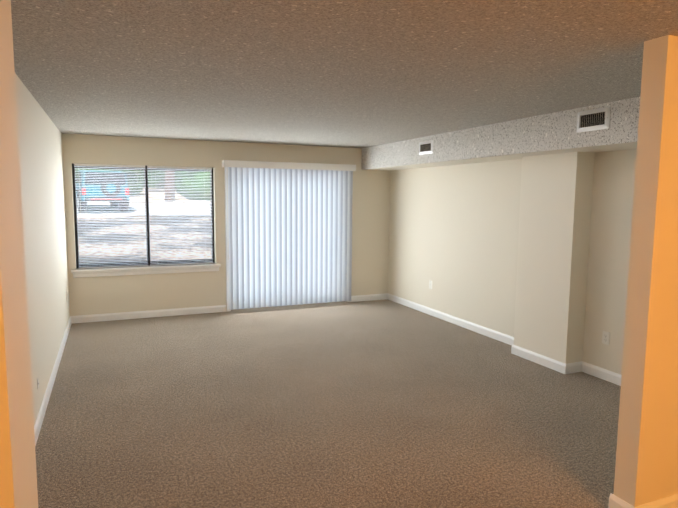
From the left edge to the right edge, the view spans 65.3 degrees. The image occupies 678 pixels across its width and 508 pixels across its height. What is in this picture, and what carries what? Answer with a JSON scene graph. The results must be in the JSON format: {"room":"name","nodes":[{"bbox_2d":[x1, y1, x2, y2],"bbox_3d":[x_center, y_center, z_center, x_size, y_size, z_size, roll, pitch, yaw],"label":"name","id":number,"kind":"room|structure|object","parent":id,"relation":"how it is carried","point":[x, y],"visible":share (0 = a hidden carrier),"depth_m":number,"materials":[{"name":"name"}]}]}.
{"room":"empty living room","nodes":[
{"label":"empty living room","id":0,"kind":"room"},
{"bbox_2d":[0,0,37,507],"bbox_3d":[-1.648,0.291,1.214,1.580,2.350,0.410,-2,7,-23],"label":"wall","id":1,"kind":"structure","parent":0,"point":[18,480],"depth_m":1.48,"materials":[{"name":"beige paint"}]},
{"bbox_2d":[15,73,69,424],"bbox_3d":[-2.373,-0.018,4.048,0.150,2.350,5.400,-2,7,-23],"label":"wall","id":2,"kind":"structure","parent":0,"point":[42,193],"depth_m":4.21,"materials":[{"name":"beige paint"}]},
{"bbox_2d":[34,316,73,445],"bbox_3d":[-2.307,1.100,4.201,0.014,0.095,5.400,-2,7,-23],"label":"baseboard","id":3,"kind":"structure","parent":2,"relation":"attached to","point":[38,423],"depth_m":4.32,"materials":[{"name":"white wood"}]},
{"bbox_2d":[62,134,389,315],"bbox_3d":[-1.950,-0.420,7.284,6.170,2.470,0.250,-2,7,-23],"label":"wall","id":4,"kind":"structure","parent":0,"point":[370,247],"depth_m":7.19,"materials":[{"name":"beige paint"}]},
{"bbox_2d":[72,163,214,268],"bbox_3d":[-2.530,-0.500,6.991,1.740,1.320,0.128,-2,7,-23],"label":"window","id":5,"kind":"structure","parent":4,"relation":"in","point":[148,262],"depth_m":6.95,"materials":[{"name":"brown metal"}]},
{"bbox_2d":[71,263,220,277],"bbox_3d":[-2.511,0.213,7.009,1.850,0.100,0.155,-2,7,-23],"label":"windowsill","id":6,"kind":"structure","parent":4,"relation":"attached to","point":[120,271],"depth_m":6.93,"materials":[{"name":"white wood"}]},
{"bbox_2d":[74,305,225,322],"bbox_3d":[-2.475,0.795,7.045,1.935,0.095,0.014,-2,7,-23],"label":"baseboard","id":7,"kind":"structure","parent":4,"relation":"attached to","point":[219,308],"depth_m":7.02,"materials":[{"name":"white wood"}]},
{"bbox_2d":[224,167,350,311],"bbox_3d":[-0.692,-0.263,7.702,1.920,2.090,0.016,-2,7,-23],"label":"door frame","id":8,"kind":"structure","parent":4,"relation":"attached to","point":[225,248],"depth_m":7.33,"materials":[{"name":"white"}]},
{"bbox_2d":[222,160,355,309],"bbox_3d":[-0.678,-0.274,7.632,1.960,2.058,0.118,-2,7,-23],"label":"vertical blinds","id":9,"kind":"object","parent":4,"relation":"attached to","point":[288,233],"visible":1,"depth_m":7.60,"materials":[{"name":"plastic"}]},
{"bbox_2d":[351,293,385,301],"bbox_3d":[0.476,0.685,8.315,0.635,0.095,0.014,-2,7,-23],"label":"baseboard","id":10,"kind":"structure","parent":4,"relation":"attached to","point":[370,297],"depth_m":8.30,"materials":[{"name":"white wood"}]},
{"bbox_2d":[35,299,620,507],"bbox_3d":[0.169,1.400,2.515,6.170,0.100,11.000,-2,7,-23],"label":"floor","id":11,"kind":"structure","parent":0,"point":[386,403],"depth_m":3.88,"materials":[{"name":"carpet"}]},
{"bbox_2d":[11,0,677,147],"bbox_3d":[0.191,-1.046,2.254,6.170,0.120,11.000,-2,7,-23],"label":"ceiling","id":12,"kind":"structure","parent":0,"point":[350,73],"depth_m":2.95,"materials":[{"name":"white paint"}]},
{"bbox_2d":[361,97,639,170],"bbox_3d":[1.669,-1.170,5.605,0.500,0.320,5.530,-2,7,-23],"label":"soffit","id":13,"kind":"structure","parent":0,"point":[550,133],"depth_m":5.01,"materials":[{"name":"beige paint"}]},
{"bbox_2d":[419,140,433,154],"bbox_3d":[1.047,-1.284,6.391,0.013,0.155,0.310,-2,7,-23],"label":"ceiling vent","id":14,"kind":"object","parent":13,"relation":"in","point":[425,147],"visible":1,"depth_m":6.38,"materials":[{"name":"white metal"}]},
{"bbox_2d":[576,106,610,132],"bbox_3d":[2.005,-1.060,4.185,0.013,0.165,0.310,-2,7,-23],"label":"ceiling vent","id":15,"kind":"object","parent":13,"relation":"in","point":[594,119],"visible":1,"depth_m":4.18,"materials":[{"name":"white metal"}]},
{"bbox_2d":[388,149,636,374],"bbox_3d":[2.993,0.092,3.460,0.150,2.350,10.750,-2,7,-23],"label":"wall","id":16,"kind":"structure","parent":0,"point":[453,233],"depth_m":6.18,"materials":[{"name":"beige paint"}]},
{"bbox_2d":[386,293,513,344],"bbox_3d":[1.394,0.830,7.033,0.014,0.095,3.110,-2,7,-23],"label":"baseboard","id":17,"kind":"structure","parent":16,"relation":"attached to","point":[474,327],"depth_m":6.80,"materials":[{"name":"white wood"}]},
{"bbox_2d":[514,152,594,363],"bbox_3d":[2.065,0.063,5.158,0.210,2.030,0.690,-2,7,-23],"label":"bump-out","id":18,"kind":"object","parent":16,"relation":"attached to","point":[554,233],"visible":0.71,"depth_m":4.98,"materials":[{"name":"beige paint"}]},
{"bbox_2d":[510,341,569,373],"bbox_3d":[1.954,1.029,5.216,0.014,0.095,0.718,-2,7,-23],"label":"baseboard","id":19,"kind":"structure","parent":18,"relation":"attached to","point":[545,361],"depth_m":5.17,"materials":[{"name":"white wood"}]},
{"bbox_2d":[578,361,620,385],"bbox_3d":[2.621,1.143,4.209,0.014,0.095,1.700,-2,7,-23],"label":"baseboard","id":20,"kind":"structure","parent":16,"relation":"attached to","point":[604,374],"depth_m":4.79,"materials":[{"name":"white wood"}]},
{"bbox_2d":[602,331,609,344],"bbox_3d":[2.385,0.750,4.732,0.007,0.114,0.070,-2,7,-23],"label":"duplex electrical outlet","id":21,"kind":"object","parent":16,"relation":"attached to","point":[605,337],"visible":1,"depth_m":4.73,"materials":[{"name":"white plastic"}]},
{"bbox_2d":[613,35,677,506],"bbox_3d":[2.230,0.145,2.899,1.698,2.350,0.120,-2,7,-23],"label":"wall","id":22,"kind":"structure","parent":0,"point":[646,467],"depth_m":2.56,"materials":[{"name":"beige paint"}]},
{"bbox_2d":[608,493,625,507],"bbox_3d":[2.187,1.260,3.077,1.712,0.095,0.014,-2,7,-23],"label":"baseboard","id":23,"kind":"structure","parent":22,"relation":"attached to","point":[614,501],"depth_m":2.71,"materials":[{"name":"white wood"}]},
{"bbox_2d":[626,493,677,507],"bbox_3d":[2.231,1.274,2.951,1.692,0.095,0.014,-2,7,-23],"label":"baseboard","id":24,"kind":"structure","parent":22,"relation":"attached to","point":[670,501],"depth_m":2.69,"materials":[{"name":"white wood"}]},
{"label":"outside","id":25,"kind":"structure","parent":0,"visible":0},
{"bbox_2d":[77,188,210,263],"bbox_3d":[-19.310,-5.908,44.285,120.000,5.340,82.150,-2,7,-23],"label":"ground","id":26,"kind":"structure","parent":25,"point":[173,243],"depth_m":15.71,"materials":[{"name":"white"}]},
{"bbox_2d":[75,170,130,211],"bbox_3d":[-9.780,-2.596,21.545,2.020,1.580,4.035,-4,11,-32],"label":"suv","id":27,"kind":"object","parent":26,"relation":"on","point":[103,191],"depth_m":19.99,"materials":[{"name":"teal"}]},
{"bbox_2d":[75,169,210,199],"bbox_3d":[-12.868,-16.024,33.499,93.969,28.138,32.899,-2,7,-23],"label":"trees","id":28,"kind":"object","parent":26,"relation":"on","point":[169,182],"depth_m":28.38,"materials":[{"name":"green plant"}]}
]}

